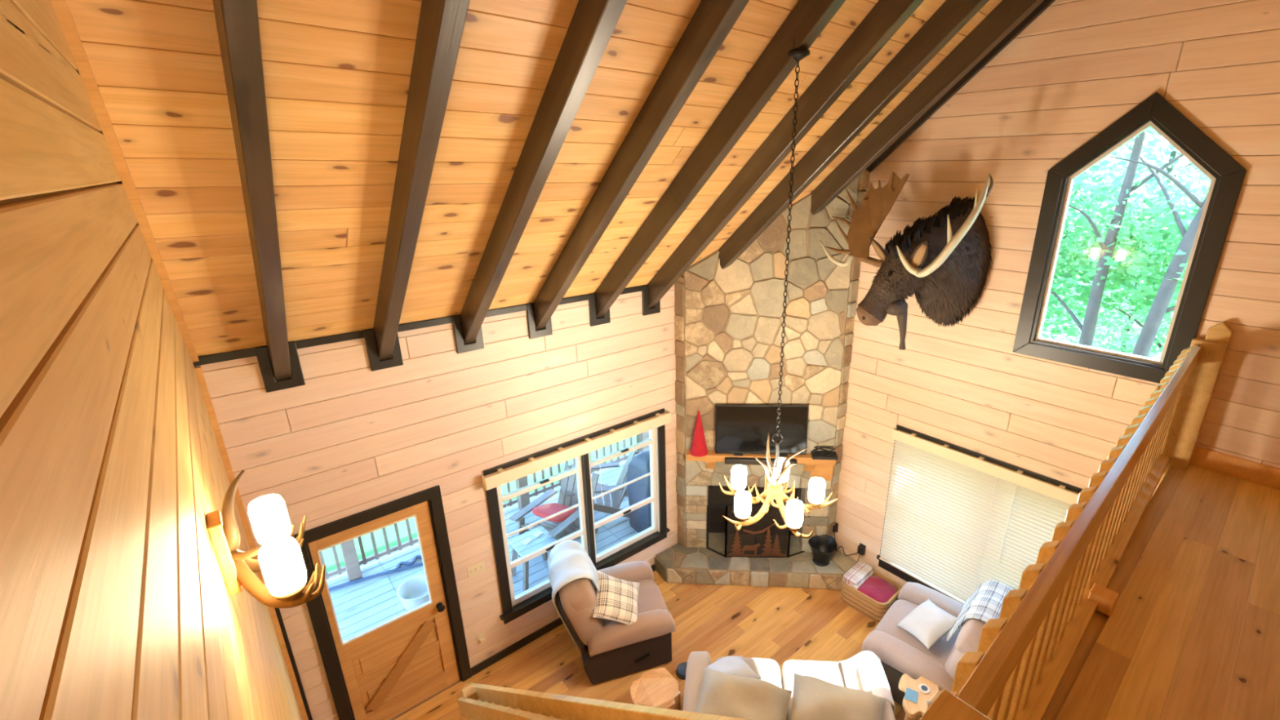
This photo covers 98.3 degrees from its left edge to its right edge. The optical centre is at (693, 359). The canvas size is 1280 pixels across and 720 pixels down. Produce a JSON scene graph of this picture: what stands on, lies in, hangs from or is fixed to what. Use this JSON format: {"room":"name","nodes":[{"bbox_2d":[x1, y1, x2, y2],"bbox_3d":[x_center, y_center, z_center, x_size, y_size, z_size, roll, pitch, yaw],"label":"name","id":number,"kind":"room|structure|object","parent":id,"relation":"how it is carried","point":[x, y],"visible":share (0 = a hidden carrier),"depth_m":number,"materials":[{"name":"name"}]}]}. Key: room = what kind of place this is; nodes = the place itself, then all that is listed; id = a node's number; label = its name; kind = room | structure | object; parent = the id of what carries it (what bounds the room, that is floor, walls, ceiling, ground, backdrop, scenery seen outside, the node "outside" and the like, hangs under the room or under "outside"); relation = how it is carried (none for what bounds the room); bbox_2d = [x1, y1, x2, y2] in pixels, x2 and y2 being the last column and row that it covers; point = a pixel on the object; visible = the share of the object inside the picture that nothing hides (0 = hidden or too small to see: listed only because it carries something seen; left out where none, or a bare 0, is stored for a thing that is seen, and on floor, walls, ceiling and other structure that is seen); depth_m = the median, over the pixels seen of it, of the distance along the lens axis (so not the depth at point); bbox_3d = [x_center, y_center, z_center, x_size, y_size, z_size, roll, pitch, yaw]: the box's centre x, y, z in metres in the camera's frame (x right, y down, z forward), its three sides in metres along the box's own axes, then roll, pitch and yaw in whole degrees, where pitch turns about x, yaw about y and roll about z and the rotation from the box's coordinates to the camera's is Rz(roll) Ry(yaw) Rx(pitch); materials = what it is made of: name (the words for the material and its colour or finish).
{"room":"cabin living room","nodes":[
{"label":"cabin living room","id":0,"kind":"room"},
{"bbox_2d":[0,0,302,719],"bbox_3d":[-0.810,1.066,0.970,0.128,6.724,7.160,-16,24,-39],"label":"wall","id":1,"kind":"structure","parent":0,"point":[116,603],"depth_m":0.84,"materials":[{"name":"brown wood"}]},
{"bbox_2d":[50,0,199,362],"bbox_3d":[-1.906,-1.015,1.681,0.030,3.040,3.500,-16,24,-39],"label":"trim","id":2,"kind":"structure","parent":1,"relation":"attached to","point":[62,11],"depth_m":2.05,"materials":[{"name":"brown wood"}]},
{"bbox_2d":[205,470,325,608],"bbox_3d":[-1.412,0.573,1.814,0.253,0.411,0.436,-16,24,-39],"label":"sconce","id":3,"kind":"object","parent":1,"relation":"attached to","point":[281,562],"visible":1,"depth_m":1.76,"materials":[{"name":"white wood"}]},
{"bbox_2d":[194,284,677,719],"bbox_3d":[-1.181,1.073,5.646,5.425,3.707,0.128,-16,24,-39],"label":"wall","id":4,"kind":"structure","parent":0,"point":[352,439],"depth_m":4.59,"materials":[{"name":"brown wood"}]},
{"bbox_2d":[194,366,308,719],"bbox_3d":[-3.063,1.677,3.959,0.030,3.447,0.030,-16,24,-39],"label":"trim","id":5,"kind":"structure","parent":4,"relation":"attached to","point":[198,370],"depth_m":3.74,"materials":[{"name":"brown wood"}]},
{"bbox_2d":[275,608,312,719],"bbox_3d":[-3.048,2.472,4.255,0.024,1.750,0.012,-16,24,-39],"label":"trim","id":6,"kind":"structure","parent":4,"relation":"attached to","point":[277,611],"depth_m":4.19,"materials":[{"name":"black wood"}]},
{"bbox_2d":[293,484,471,719],"bbox_3d":[-2.555,2.149,4.663,1.051,2.100,0.180,-16,24,-39],"label":"door","id":7,"kind":"structure","parent":4,"relation":"in","point":[385,669],"depth_m":4.70,"materials":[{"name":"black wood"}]},
{"bbox_2d":[192,284,660,392],"bbox_3d":[-1.716,-0.257,4.582,3.654,0.312,0.024,-16,24,-39],"label":"trim","id":8,"kind":"structure","parent":4,"relation":"attached to","point":[297,379],"depth_m":4.12,"materials":[{"name":"black wood"}]},
{"bbox_2d":[466,560,484,577],"bbox_3d":[-1.995,1.923,5.062,0.156,0.116,0.016,-16,24,-39],"label":"switch plate","id":9,"kind":"object","parent":4,"relation":"attached to","point":[473,570],"visible":1,"depth_m":5.06,"materials":[{"name":"beige plastic"}]},
{"bbox_2d":[476,631,485,644],"bbox_3d":[-2.028,2.660,5.272,0.072,0.116,0.030,-16,24,-39],"label":"wall outlet","id":10,"kind":"object","parent":4,"relation":"attached to","point":[481,636],"visible":1,"depth_m":5.27,"materials":[{"name":"beige plastic"}]},
{"bbox_2d":[470,564,655,675],"bbox_3d":[-1.301,2.759,6.001,2.238,0.085,0.018,-16,24,-39],"label":"baseboard","id":11,"kind":"structure","parent":4,"relation":"attached to","point":[526,640],"depth_m":5.58,"materials":[{"name":"black wood"}]},
{"bbox_2d":[483,408,670,624],"bbox_3d":[-1.130,1.556,5.824,2.110,1.703,0.180,-16,24,-39],"label":"window","id":12,"kind":"structure","parent":4,"relation":"in","point":[511,611],"depth_m":5.72,"materials":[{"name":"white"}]},
{"bbox_2d":[481,410,671,538],"bbox_3d":[-1.057,1.130,5.598,2.105,0.708,0.081,-16,24,-39],"label":"window blind","id":13,"kind":"object","parent":12,"relation":"attached to","point":[502,477],"visible":1,"depth_m":5.35,"materials":[{"name":"beige"}]},
{"bbox_2d":[66,0,1044,380],"bbox_3d":[-0.027,-1.544,3.398,5.425,3.454,3.865,-16,24,-39],"label":"ceiling","id":14,"kind":"structure","parent":0,"point":[300,170],"depth_m":2.96,"materials":[{"name":"brown wood"}]},
{"bbox_2d":[718,37,838,538],"bbox_3d":[0.564,-0.342,3.566,0.872,3.074,0.885,-16,24,-39],"label":"antler chandelier","id":15,"kind":"object","parent":14,"relation":"hanging from","point":[793,516],"visible":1,"depth_m":3.90,"materials":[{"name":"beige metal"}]},
{"bbox_2d":[731,464,746,492],"bbox_3d":[0.343,0.912,4.183,0.116,0.220,0.116,-16,24,-39],"label":"shade","id":16,"kind":"object","parent":15,"relation":"on","point":[739,473],"depth_m":4.13,"materials":[{"name":"white glass"}]},
{"bbox_2d":[734,490,751,521],"bbox_3d":[0.342,1.028,3.844,0.116,0.220,0.116,-16,24,-39],"label":"shade","id":17,"kind":"object","parent":15,"relation":"on","point":[742,498],"depth_m":3.80,"materials":[{"name":"white glass"}]},
{"bbox_2d":[774,457,789,485],"bbox_3d":[0.685,0.877,4.287,0.116,0.220,0.116,-16,24,-39],"label":"shade","id":18,"kind":"object","parent":15,"relation":"on","point":[780,460],"depth_m":4.24,"materials":[{"name":"white glass"}]},
{"bbox_2d":[785,499,804,531],"bbox_3d":[0.683,1.063,3.738,0.116,0.220,0.116,-16,24,-39],"label":"shade","id":19,"kind":"object","parent":15,"relation":"on","point":[794,508],"depth_m":3.69,"materials":[{"name":"white glass"}]},
{"bbox_2d":[808,477,825,506],"bbox_3d":[0.895,0.971,4.012,0.116,0.220,0.116,-16,24,-39],"label":"shade","id":20,"kind":"object","parent":15,"relation":"on","point":[816,490],"depth_m":3.97,"materials":[{"name":"white glass"}]},
{"bbox_2d":[394,570,921,719],"bbox_3d":[1.183,3.638,3.729,5.425,0.120,7.160,-16,24,-39],"label":"floor","id":21,"kind":"structure","parent":0,"point":[781,624],"depth_m":5.72,"materials":[{"name":"brown wood"}]},
{"bbox_2d":[556,560,675,684],"bbox_3d":[-0.804,2.422,5.501,1.063,0.984,0.960,-7,20,-19],"label":"recliner","id":22,"kind":"object","parent":21,"relation":"on","point":[610,649],"visible":0.76,"depth_m":5.17,"materials":[{"name":"brown fabric"}]},
{"bbox_2d":[547,540,599,651],"bbox_3d":[-1.139,2.320,5.467,0.536,0.878,0.595,-7,20,-19],"label":"throw blanket","id":23,"kind":"object","parent":22,"relation":"on","point":[568,561],"visible":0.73,"depth_m":5.29,"materials":[{"name":"white fabric"}]},
{"bbox_2d":[592,570,639,624],"bbox_3d":[-0.729,2.289,5.276,0.410,0.377,0.527,-1,19,-4],"label":"throw pillow","id":24,"kind":"object","parent":22,"relation":"on","point":[616,598],"visible":0.97,"depth_m":5.20,"materials":[{"name":"white fabric"}]},
{"bbox_2d":[595,579,666,625],"bbox_3d":[-0.704,2.526,5.574,0.797,0.221,0.550,-7,20,-19],"label":"seat cushion","id":25,"kind":"object","parent":22,"relation":"on","point":[650,597],"depth_m":5.59,"materials":[{"name":"brown fabric"}]},
{"bbox_2d":[630,666,680,710],"bbox_3d":[-0.314,2.982,4.700,0.428,0.498,0.416,-16,24,-39],"label":"table","id":26,"kind":"object","parent":21,"relation":"on","point":[656,687],"visible":0.76,"depth_m":4.64,"materials":[{"name":"brown wood"}]},
{"bbox_2d":[675,662,687,679],"bbox_3d":[-0.087,3.002,5.331,0.170,0.055,0.170,-16,24,-39],"label":"pet bowl","id":27,"kind":"object","parent":21,"relation":"on","point":[682,668],"visible":0.6,"depth_m":5.33,"materials":[{"name":"blue"}]},
{"bbox_2d":[654,168,870,590],"bbox_3d":[0.730,0.308,5.916,1.902,4.781,1.835,-16,24,-39],"label":"stone fireplace","id":28,"kind":"object","parent":21,"relation":"on","point":[729,320],"visible":0.82,"depth_m":5.95,"materials":[{"name":"stone"}]},
{"bbox_2d":[706,504,809,557],"bbox_3d":[0.767,1.998,6.542,1.225,0.728,0.176,1,19,2],"label":"fire screen","id":29,"kind":"object","parent":28,"relation":"on","point":[762,538],"visible":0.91,"depth_m":6.52,"materials":[{"name":"metal"}]},
{"bbox_2d":[685,449,835,480],"bbox_3d":[0.754,1.215,6.294,1.680,0.320,0.130,1,19,3],"label":"mantel shelf","id":30,"kind":"object","parent":28,"relation":"attached to","point":[822,468],"visible":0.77,"depth_m":6.23,"materials":[{"name":"brown wood"}]},
{"bbox_2d":[689,409,707,457],"bbox_3d":[0.060,0.802,6.189,0.214,0.530,0.214,-16,24,-39],"label":"cone","id":31,"kind":"object","parent":30,"relation":"on","point":[699,448],"visible":1,"depth_m":6.17,"materials":[{"name":"red"}]},
{"bbox_2d":[724,457,796,466],"bbox_3d":[0.749,1.135,6.159,0.800,0.060,0.073,1,19,3],"label":"bar","id":32,"kind":"object","parent":30,"relation":"attached to","point":[728,460],"visible":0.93,"depth_m":6.14,"materials":[{"name":"black"}]},
{"bbox_2d":[725,460,795,466],"bbox_3d":[0.747,1.146,6.126,0.770,0.044,0.004,1,19,3],"label":"grille","id":33,"kind":"object","parent":32,"relation":"attached to","point":[732,462],"depth_m":6.13,"materials":[{"name":"black metal"}]},
{"bbox_2d":[715,404,808,456],"bbox_3d":[0.751,0.778,6.136,1.026,0.618,0.100,1,19,3],"label":"television","id":34,"kind":"object","parent":30,"relation":"on","point":[740,429],"visible":0.97,"depth_m":6.11,"materials":[{"name":"black"}]},
{"bbox_2d":[810,446,838,460],"bbox_3d":[1.462,1.030,6.161,0.280,0.115,0.145,1,19,3],"label":"cable box","id":35,"kind":"object","parent":30,"relation":"on","point":[824,454],"visible":1,"depth_m":6.15,"materials":[{"name":"black plastic"}]},
{"bbox_2d":[808,534,836,566],"bbox_3d":[1.510,2.257,6.487,0.330,0.270,0.334,-16,24,-39],"label":"bucket","id":36,"kind":"object","parent":28,"relation":"on","point":[823,546],"visible":1,"depth_m":6.51,"materials":[{"name":"metal"}]},
{"bbox_2d":[682,651,895,719],"bbox_3d":[0.750,2.925,4.507,1.670,0.730,1.002,1,19,3],"label":"loveseat","id":37,"kind":"object","parent":21,"relation":"on","point":[768,669],"visible":0.38,"depth_m":4.74,"materials":[{"name":"beige fabric"}]},
{"bbox_2d":[706,655,760,679],"bbox_3d":[0.290,2.638,4.616,0.433,0.256,0.387,-7,20,-19],"label":"throw pillow","id":38,"kind":"object","parent":37,"relation":"on","point":[734,665],"visible":0.52,"depth_m":4.58,"materials":[{"name":"white fabric"}]},
{"bbox_2d":[693,667,792,719],"bbox_3d":[0.371,2.704,4.274,0.727,0.398,0.485,5,19,15],"label":"throw pillow","id":39,"kind":"object","parent":37,"relation":"on","point":[721,694],"visible":0.98,"depth_m":4.22,"materials":[{"name":"beige fabric"}]},
{"bbox_2d":[714,657,782,688],"bbox_3d":[0.453,2.859,4.640,0.600,0.201,0.742,1,19,3],"label":"seat cushion","id":40,"kind":"object","parent":37,"relation":"on","point":[768,669],"depth_m":4.82,"materials":[{"name":"beige fabric"}]},
{"bbox_2d":[781,659,846,719],"bbox_3d":[1.063,2.870,4.607,0.602,0.201,0.744,1,19,3],"label":"seat cushion","id":41,"kind":"object","parent":37,"relation":"on","point":[831,672],"depth_m":4.79,"materials":[{"name":"beige fabric"}]},
{"bbox_2d":[788,672,886,719],"bbox_3d":[1.099,2.716,4.225,0.727,0.378,0.485,6,20,16],"label":"throw pillow","id":42,"kind":"object","parent":37,"relation":"on","point":[813,698],"visible":1,"depth_m":4.17,"materials":[{"name":"beige fabric"}]},
{"bbox_2d":[839,650,895,714],"bbox_3d":[1.449,2.802,4.681,0.338,0.471,0.526,1,19,3],"label":"cover","id":43,"kind":"object","parent":37,"relation":"on","point":[871,664],"visible":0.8,"depth_m":4.64,"materials":[{"name":"white fabric"}]},
{"bbox_2d":[841,569,901,622],"bbox_3d":[1.974,2.599,6.152,0.443,0.290,0.563,-17,25,-41],"label":"wicker basket","id":44,"kind":"object","parent":21,"relation":"on","point":[877,594],"visible":0.67,"depth_m":6.01,"materials":[{"name":"brown wicker"}]},
{"bbox_2d":[842,560,873,589],"bbox_3d":[1.861,2.448,6.234,0.408,0.144,0.202,-17,25,-41],"label":"folded blanket","id":45,"kind":"object","parent":44,"relation":"in","point":[856,575],"visible":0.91,"depth_m":6.18,"materials":[{"name":"beige fabric"}]},
{"bbox_2d":[898,673,938,719],"bbox_3d":[1.877,3.011,4.591,0.342,0.517,0.472,2,19,6],"label":"table","id":46,"kind":"object","parent":21,"relation":"on","point":[912,709],"visible":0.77,"depth_m":4.54,"materials":[{"name":"brown wood"}]},
{"bbox_2d":[904,687,918,703],"bbox_3d":[1.788,2.755,4.525,0.094,0.009,0.114,10,21,27],"label":"booklet","id":47,"kind":"object","parent":46,"relation":"on","point":[911,695],"visible":1,"depth_m":4.52,"materials":[{"name":"blue paper"}]},
{"bbox_2d":[918,683,930,693],"bbox_3d":[1.919,2.733,4.585,0.096,0.012,0.096,-16,24,-39],"label":"coaster","id":48,"kind":"object","parent":46,"relation":"on","point":[922,687],"visible":1,"depth_m":4.58,"materials":[{"name":"white ceramic"}]},
{"bbox_2d":[862,582,986,716],"bbox_3d":[2.268,2.557,5.103,1.063,0.984,1.060,16,24,39],"label":"recliner","id":49,"kind":"object","parent":21,"relation":"on","point":[900,652],"visible":0.48,"depth_m":4.95,"materials":[{"name":"beige fabric"}]},
{"bbox_2d":[875,599,961,666],"bbox_3d":[2.189,2.650,5.209,0.797,0.221,0.650,16,24,39],"label":"seat cushion","id":50,"kind":"object","parent":49,"relation":"on","point":[940,651],"depth_m":5.16,"materials":[{"name":"beige fabric"}]},
{"bbox_2d":[896,598,957,648],"bbox_3d":[2.162,2.420,5.077,0.391,0.274,0.449,-6,20,-18],"label":"throw pillow","id":51,"kind":"object","parent":49,"relation":"on","point":[928,623],"visible":0.96,"depth_m":4.99,"materials":[{"name":"white fabric"}]},
{"bbox_2d":[946,580,1013,641],"bbox_3d":[2.591,2.409,4.909,0.498,0.687,0.605,16,24,39],"label":"throw blanket","id":52,"kind":"object","parent":49,"relation":"on","point":[984,603],"visible":0.46,"depth_m":4.83,"materials":[{"name":"white fabric"}]},
{"bbox_3d":[-0.969,2.617,2.566,0.980,2.560,3.060,-16,24,-39],"label":"staircase","id":53,"kind":"structure","parent":21,"relation":"on","visible":0},
{"bbox_2d":[457,682,750,719],"bbox_3d":[-0.701,2.046,2.814,0.145,3.482,3.326,-16,24,-39],"label":"stair railing","id":54,"kind":"object","parent":53,"relation":"attached to","point":[477,701],"visible":1,"depth_m":2.80,"materials":[{"name":"brown wood"}]},
{"bbox_2d":[800,0,1279,588],"bbox_3d":[3.177,-0.082,4.352,0.128,6.724,7.160,-16,24,-39],"label":"wall","id":55,"kind":"structure","parent":0,"point":[1079,67],"depth_m":4.37,"materials":[{"name":"brown wood"}]},
{"bbox_2d":[832,522,838,533],"bbox_3d":[1.698,2.029,6.667,0.055,0.130,0.080,-16,24,-39],"label":"power adapter","id":56,"kind":"object","parent":55,"relation":"attached to","point":[835,527],"visible":0.69,"depth_m":6.64,"materials":[{"name":"black plastic"}]},
{"bbox_2d":[834,532,857,555],"bbox_3d":[1.806,2.222,6.553,0.069,0.176,0.378,-16,24,-39],"label":"cord","id":57,"kind":"object","parent":56,"relation":"attached to","point":[834,532],"visible":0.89,"depth_m":6.57,"materials":[{"name":"black plastic"}]},
{"bbox_2d":[857,542,866,555],"bbox_3d":[1.955,2.215,6.428,0.055,0.130,0.080,-16,24,-39],"label":"power adapter","id":58,"kind":"object","parent":55,"relation":"attached to","point":[861,548],"visible":1,"depth_m":6.41,"materials":[{"name":"black plastic"}]},
{"bbox_2d":[820,171,993,350],"bbox_3d":[1.840,-0.882,4.891,0.873,1.498,1.417,-16,24,-39],"label":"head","id":59,"kind":"object","parent":55,"relation":"attached to","point":[943,259],"visible":1,"depth_m":4.68},
{"bbox_2d":[866,0,1055,172],"bbox_3d":[2.127,-2.252,4.718,0.045,2.649,3.067,-16,24,-39],"label":"trim","id":60,"kind":"structure","parent":55,"relation":"attached to","point":[1045,4],"depth_m":4.54,"materials":[{"name":"black wood"}]},
{"bbox_2d":[876,424,1082,597],"bbox_3d":[2.837,1.750,5.325,0.135,1.770,2.110,-16,24,-39],"label":"window","id":61,"kind":"structure","parent":55,"relation":"in","point":[882,564],"depth_m":5.32,"materials":[{"name":"black"}]},
{"bbox_2d":[879,427,1079,604],"bbox_3d":[2.775,1.716,5.245,0.074,1.610,2.075,-16,24,-39],"label":"window blind","id":62,"kind":"object","parent":61,"relation":"attached to","point":[957,522],"visible":0.66,"depth_m":5.38,"materials":[{"name":"beige"}]},
{"bbox_2d":[1190,446,1279,489],"bbox_3d":[4.521,1.015,3.025,0.018,0.140,2.770,-16,24,-39],"label":"baseboard","id":63,"kind":"structure","parent":55,"relation":"attached to","point":[1257,473],"depth_m":3.81,"materials":[{"name":"brown wood"}]},
{"bbox_2d":[1043,463,1279,719],"bbox_3d":[2.558,1.764,1.472,5.225,0.280,2.840,-16,24,-39],"label":"floor","id":64,"kind":"structure","parent":0,"point":[1192,632],"depth_m":2.61,"materials":[{"name":"brown wood"}]},
{"label":"outside","id":65,"kind":"structure","parent":0,"visible":0},
{"bbox_2d":[326,458,638,640],"bbox_3d":[-2.416,2.638,6.909,10.400,0.170,2.548,-16,24,-39],"label":"deck","id":66,"kind":"object","parent":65,"point":[362,606],"visible":0.2,"depth_m":6.71,"materials":[{"name":"grey wood"}]},
{"bbox_2d":[328,561,422,591],"bbox_3d":[-3.849,2.613,6.657,1.396,0.036,0.064,-9,21,-26],"label":"pole","id":67,"kind":"object","parent":66,"relation":"on","point":[419,563],"visible":0.57,"depth_m":6.63,"materials":[{"name":"blue"}]},
{"bbox_2d":[386,555,422,574],"bbox_3d":[-3.523,2.522,6.908,0.618,0.055,0.124,-16,24,-39],"label":"garden hose","id":68,"kind":"object","parent":66,"relation":"on","point":[407,563],"visible":0.77,"depth_m":6.84,"materials":[{"name":"blue rubber"}]},
{"bbox_2d":[395,573,429,610],"bbox_3d":[-3.120,2.586,6.233,0.430,0.364,0.430,-16,24,-39],"label":"basin","id":69,"kind":"object","parent":66,"relation":"on","point":[413,592],"visible":0.56,"depth_m":6.31,"materials":[{"name":"grey plastic"}]},
{"bbox_2d":[319,431,649,581],"bbox_3d":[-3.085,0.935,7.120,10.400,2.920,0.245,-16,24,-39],"label":"deck railing","id":70,"kind":"object","parent":66,"relation":"on","point":[352,563],"visible":0.09,"depth_m":7.03,"materials":[{"name":"white wood"}]},
{"bbox_2d":[507,525,556,591],"bbox_3d":[-1.920,2.376,6.646,0.509,0.506,0.401,-16,24,-39],"label":"table","id":71,"kind":"object","parent":66,"relation":"on","point":[524,544],"visible":0.84,"depth_m":6.55,"materials":[{"name":"grey wood"}]},
{"bbox_2d":[509,463,599,556],"bbox_3d":[-1.744,1.974,7.174,0.754,0.930,0.994,10,21,27],"label":"chair","id":72,"kind":"object","parent":66,"relation":"on","point":[558,531],"visible":0.58,"depth_m":7.24,"materials":[{"name":"grey wood"}]},
{"bbox_2d":[532,502,576,522],"bbox_3d":[-1.775,1.963,7.108,0.480,0.220,0.462,10,21,27],"label":"seat cushion","id":73,"kind":"object","parent":72,"relation":"on","point":[544,511],"visible":0.78,"depth_m":6.98,"materials":[{"name":"red fabric"}]},
{"bbox_2d":[566,449,635,523],"bbox_3d":[-1.303,1.739,7.869,0.994,0.930,0.754,-4,19,-11],"label":"chair","id":74,"kind":"object","parent":66,"relation":"on","point":[617,495],"visible":0.37,"depth_m":7.80,"materials":[{"name":"grey wood"}]},
{"bbox_2d":[626,448,651,533],"bbox_3d":[-0.505,1.741,7.514,0.678,1.140,0.557,-16,24,-39],"label":"covered grill","id":75,"kind":"object","parent":66,"relation":"on","point":[640,519],"visible":0.37,"depth_m":7.27,"materials":[{"name":"blue fabric"}]},
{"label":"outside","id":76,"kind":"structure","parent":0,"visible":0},
{"bbox_2d":[322,240,1173,572],"bbox_3d":[0.777,0.845,15.198,100.000,0.400,100.000,-16,24,-39],"label":"lawn","id":77,"kind":"structure","parent":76,"point":[328,555],"depth_m":9.16,"materials":[{"name":"green plant"}]},
{"bbox_2d":[1040,171,1143,340],"bbox_3d":[5.494,-1.331,9.586,2.942,7.337,3.337,-16,24,-39],"label":"young tree","id":78,"kind":"object","parent":77,"relation":"on","point":[1052,300],"visible":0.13,"depth_m":8.75,"materials":[{"name":"green plant"}]},
{"bbox_2d":[1041,272,1180,359],"bbox_3d":[7.780,0.526,9.239,1.637,4.032,4.445,-16,24,-39],"label":"bush","id":79,"kind":"object","parent":77,"relation":"on","point":[1135,317],"visible":0.14,"depth_m":9.37,"materials":[{"name":"green plant"}]},
{"bbox_2d":[1044,128,1208,358],"bbox_3d":[10.524,-3.005,12.696,2.573,8.500,7.230,-18,26,-42],"label":"tree","id":80,"kind":"object","parent":77,"relation":"on","point":[1170,150],"visible":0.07,"depth_m":12.51,"materials":[{"name":"green plant"}]},
{"bbox_2d":[1050,126,1210,346],"bbox_3d":[6.034,-1.215,8.200,3.540,8.005,3.210,-7,20,-20],"label":"shade tree","id":81,"kind":"object","parent":77,"relation":"on","point":[1117,216],"visible":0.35,"depth_m":7.83,"materials":[{"name":"green plant"}]},
{"bbox_2d":[1090,143,1211,357],"bbox_3d":[6.823,-0.836,7.080,2.929,8.006,3.208,-16,24,-39],"label":"leaning tree","id":82,"kind":"object","parent":77,"relation":"on","point":[1160,307],"visible":0.35,"depth_m":7.36,"materials":[{"name":"green plant"}]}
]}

